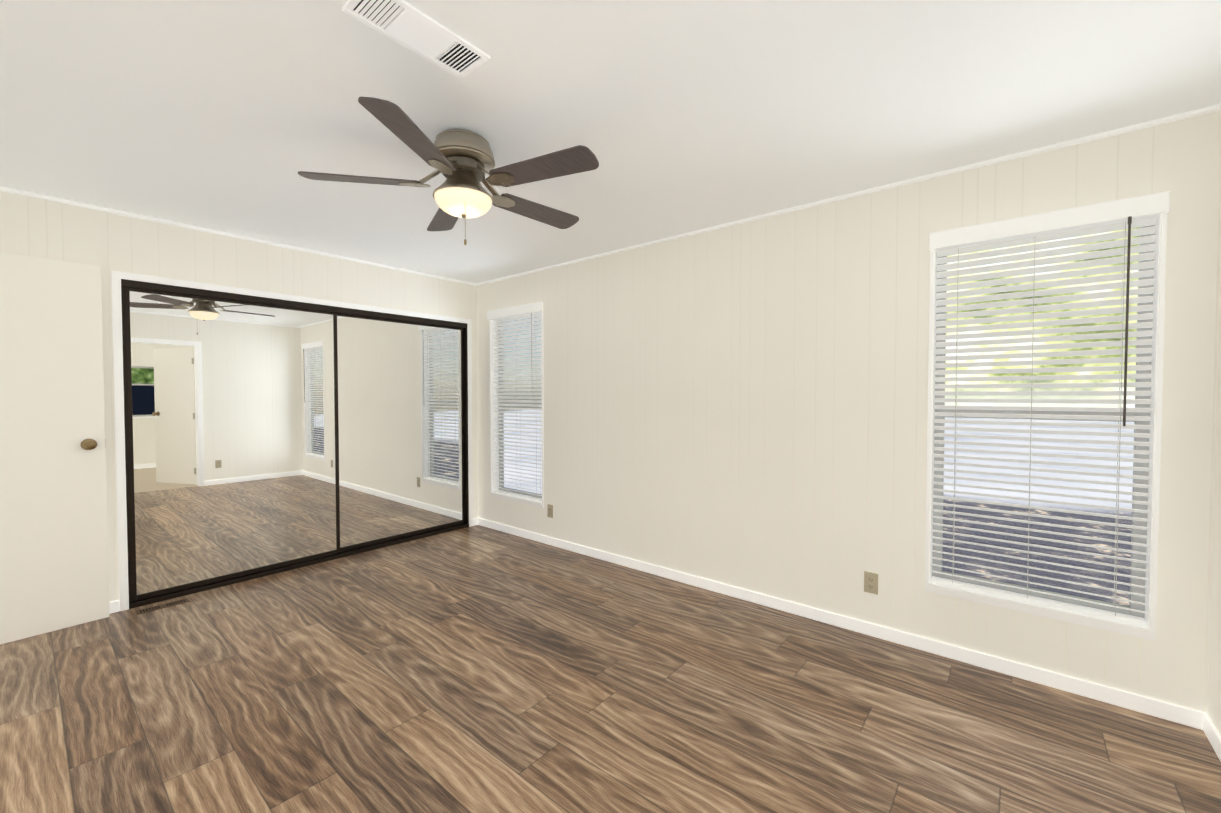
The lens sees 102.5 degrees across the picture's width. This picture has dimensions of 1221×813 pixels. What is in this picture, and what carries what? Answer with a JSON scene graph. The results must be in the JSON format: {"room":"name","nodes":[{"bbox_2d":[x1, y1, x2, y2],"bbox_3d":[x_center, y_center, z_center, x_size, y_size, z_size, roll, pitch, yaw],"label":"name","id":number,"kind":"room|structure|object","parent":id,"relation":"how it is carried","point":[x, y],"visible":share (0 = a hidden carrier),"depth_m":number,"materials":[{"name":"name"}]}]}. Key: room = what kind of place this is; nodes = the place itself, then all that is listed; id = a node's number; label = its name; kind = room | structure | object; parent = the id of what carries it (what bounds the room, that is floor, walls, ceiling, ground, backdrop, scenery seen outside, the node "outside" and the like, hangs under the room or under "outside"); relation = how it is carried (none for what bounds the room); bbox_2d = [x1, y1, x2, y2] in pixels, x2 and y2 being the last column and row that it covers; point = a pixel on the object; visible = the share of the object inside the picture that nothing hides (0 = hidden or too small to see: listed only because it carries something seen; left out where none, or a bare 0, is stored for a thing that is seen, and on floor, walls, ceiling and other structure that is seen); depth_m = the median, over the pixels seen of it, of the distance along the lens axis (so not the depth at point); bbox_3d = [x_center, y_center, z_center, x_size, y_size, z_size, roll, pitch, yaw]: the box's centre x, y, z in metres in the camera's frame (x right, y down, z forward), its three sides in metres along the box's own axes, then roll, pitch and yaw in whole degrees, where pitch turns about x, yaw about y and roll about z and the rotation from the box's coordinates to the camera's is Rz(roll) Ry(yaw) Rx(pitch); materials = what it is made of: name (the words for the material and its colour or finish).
{"room":"empty bedroom","nodes":[
{"label":"empty bedroom","id":0,"kind":"room"},
{"bbox_2d":[0,191,477,601],"bbox_3d":[-2.509,0.017,3.675,0.120,2.440,3.722,1,2,40],"label":"wall","id":1,"kind":"structure","parent":0,"point":[107,242],"depth_m":3.21,"materials":[{"name":"paint"}]},
{"bbox_2d":[0,252,109,644],"bbox_3d":[-3.225,0.223,2.557,0.168,2.060,0.824,1,2,37],"label":"door","id":2,"kind":"structure","parent":1,"relation":"in","point":[54,576],"depth_m":2.71,"materials":[{"name":"white wood"}]},
{"bbox_2d":[109,600,119,613],"bbox_3d":[-3.278,1.227,2.672,0.012,0.070,0.851,1,2,40],"label":"baseboard","id":3,"kind":"structure","parent":1,"relation":"attached to","point":[114,606],"depth_m":2.98,"materials":[{"name":"white wood"}]},
{"bbox_2d":[0,186,475,285],"bbox_3d":[-2.455,-1.190,3.600,0.022,0.022,3.420,1,2,40],"label":"crown molding","id":4,"kind":"structure","parent":1,"relation":"attached to","point":[4,189],"depth_m":3.27,"materials":[{"name":"white wood"}]},
{"bbox_2d":[111,271,472,610],"bbox_3d":[-2.209,0.194,3.956,0.030,2.072,2.527,1,2,40],"label":"trim","id":5,"kind":"structure","parent":1,"relation":"attached to","point":[116,277],"depth_m":3.01,"materials":[{"name":"white wood"}]},
{"bbox_2d":[121,279,468,608],"bbox_3d":[-2.254,0.208,3.994,0.152,2.042,2.467,1,2,40],"label":"mirrored closet doors","id":6,"kind":"structure","parent":1,"relation":"in","point":[264,436],"depth_m":3.64,"materials":[{"name":"clear mirror"}]},
{"bbox_2d":[0,525,1220,812],"bbox_3d":[-0.862,1.320,2.344,5.596,0.100,3.722,1,2,40],"label":"floor","id":7,"kind":"structure","parent":0,"point":[476,669],"depth_m":2.05,"materials":[{"name":"laminate"}]},
{"bbox_2d":[135,598,189,614],"bbox_3d":[-2.801,1.250,3.067,0.070,0.005,0.245,1,2,40],"label":"floor vent","id":8,"kind":"object","parent":7,"relation":"in","point":[162,606],"visible":1,"depth_m":3.06,"materials":[{"name":"brown metal"}]},
{"bbox_2d":[0,0,1220,283],"bbox_3d":[0.321,-1.195,1.302,8.667,0.100,3.722,1,2,40],"label":"ceiling","id":9,"kind":"structure","parent":0,"point":[674,116],"depth_m":1.87,"materials":[{"name":"paint"}]},
{"bbox_2d":[342,0,489,78],"bbox_3d":[-0.584,-1.145,1.511,0.166,0.009,0.397,1,2,40],"label":"ceiling vent","id":10,"kind":"object","parent":9,"relation":"in","point":[408,26],"visible":1,"depth_m":1.50,"materials":[{"name":"white metal"}]},
{"bbox_2d":[298,97,598,244],"bbox_3d":[-0.610,-0.924,2.169,1.248,0.484,1.217,1,2,40],"label":"ceiling fan","id":11,"kind":"object","parent":9,"relation":"hanging from","point":[462,161],"visible":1,"depth_m":2.04,"materials":[{"name":"brown wood"}]},
{"bbox_2d":[477,110,1220,712],"bbox_3d":[0.541,0.022,3.489,5.056,2.440,0.120,1,2,40],"label":"wall","id":12,"kind":"structure","parent":0,"point":[743,406],"depth_m":2.82,"materials":[{"name":"paint"}]},
{"bbox_2d":[487,302,543,507],"bbox_3d":[-0.867,-0.013,4.624,0.773,1.824,0.166,1,2,40],"label":"window","id":13,"kind":"structure","parent":12,"relation":"in","point":[498,319],"depth_m":4.65,"materials":[{"name":"white plastic"}]},
{"bbox_2d":[547,504,552,517],"bbox_3d":[-0.531,0.922,4.316,0.070,0.115,0.008,1,2,40],"label":"electrical outlet","id":14,"kind":"object","parent":12,"relation":"attached to","point":[549,510],"visible":1,"depth_m":4.31,"materials":[{"name":"beige plastic"}]},
{"bbox_2d":[473,518,1206,727],"bbox_3d":[0.493,1.208,3.460,4.816,0.070,0.032,1,2,40],"label":"baseboard","id":15,"kind":"structure","parent":12,"relation":"attached to","point":[1159,708],"depth_m":2.57,"materials":[{"name":"white wood"}]},
{"bbox_2d":[476,106,1211,285],"bbox_3d":[0.496,-1.186,3.405,4.816,0.022,0.022,1,2,40],"label":"crown molding","id":16,"kind":"structure","parent":12,"relation":"attached to","point":[1198,112],"depth_m":2.49,"materials":[{"name":"white wood"}]},
{"bbox_2d":[864,571,877,594],"bbox_3d":[1.431,0.969,2.692,0.070,0.115,0.008,1,2,40],"label":"electrical outlet","id":17,"kind":"object","parent":12,"relation":"attached to","point":[870,582],"visible":1,"depth_m":2.69,"materials":[{"name":"beige plastic"}]},
{"bbox_2d":[925,191,1169,640],"bbox_3d":[1.961,0.044,2.284,0.811,1.824,0.166,1,2,40],"label":"window","id":18,"kind":"structure","parent":12,"relation":"in","point":[1147,216],"depth_m":2.22,"materials":[{"name":"white plastic"}]},
{"bbox_2d":[1207,272,1220,735],"bbox_3d":[1.255,0.096,0.483,0.120,2.440,3.602,1,2,40],"label":"wall","id":19,"kind":"structure","parent":0,"point":[1214,694],"depth_m":1.88,"materials":[{"name":"paint"}]},
{"bbox_2d":[1197,711,1220,760],"bbox_3d":[1.937,1.258,1.439,0.012,0.070,1.240,1,2,40],"label":"baseboard","id":20,"kind":"structure","parent":19,"relation":"attached to","point":[1204,723],"depth_m":1.87,"materials":[{"name":"white wood"}]},
{"bbox_2d":[1212,103,1220,111],"bbox_3d":[1.238,-1.115,0.543,0.022,0.022,3.420,1,2,40],"label":"crown molding","id":21,"kind":"structure","parent":19,"relation":"attached to","point":[1215,108],"depth_m":1.88,"materials":[{"name":"white"}]},
{"label":"outside","id":22,"kind":"structure","parent":0,"visible":0},
{"bbox_2d":[503,410,1133,605],"bbox_3d":[14.767,1.370,21.623,85.000,0.050,45.860,1,2,40],"label":"ground","id":23,"kind":"structure","parent":22,"point":[1041,542],"depth_m":8.28,"materials":[{"name":"white concrete"}]},
{"bbox_2d":[945,227,1138,421],"bbox_3d":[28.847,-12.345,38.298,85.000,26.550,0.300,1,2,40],"label":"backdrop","id":24,"kind":"object","parent":23,"relation":"on","point":[1043,373],"depth_m":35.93,"materials":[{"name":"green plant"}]}
]}

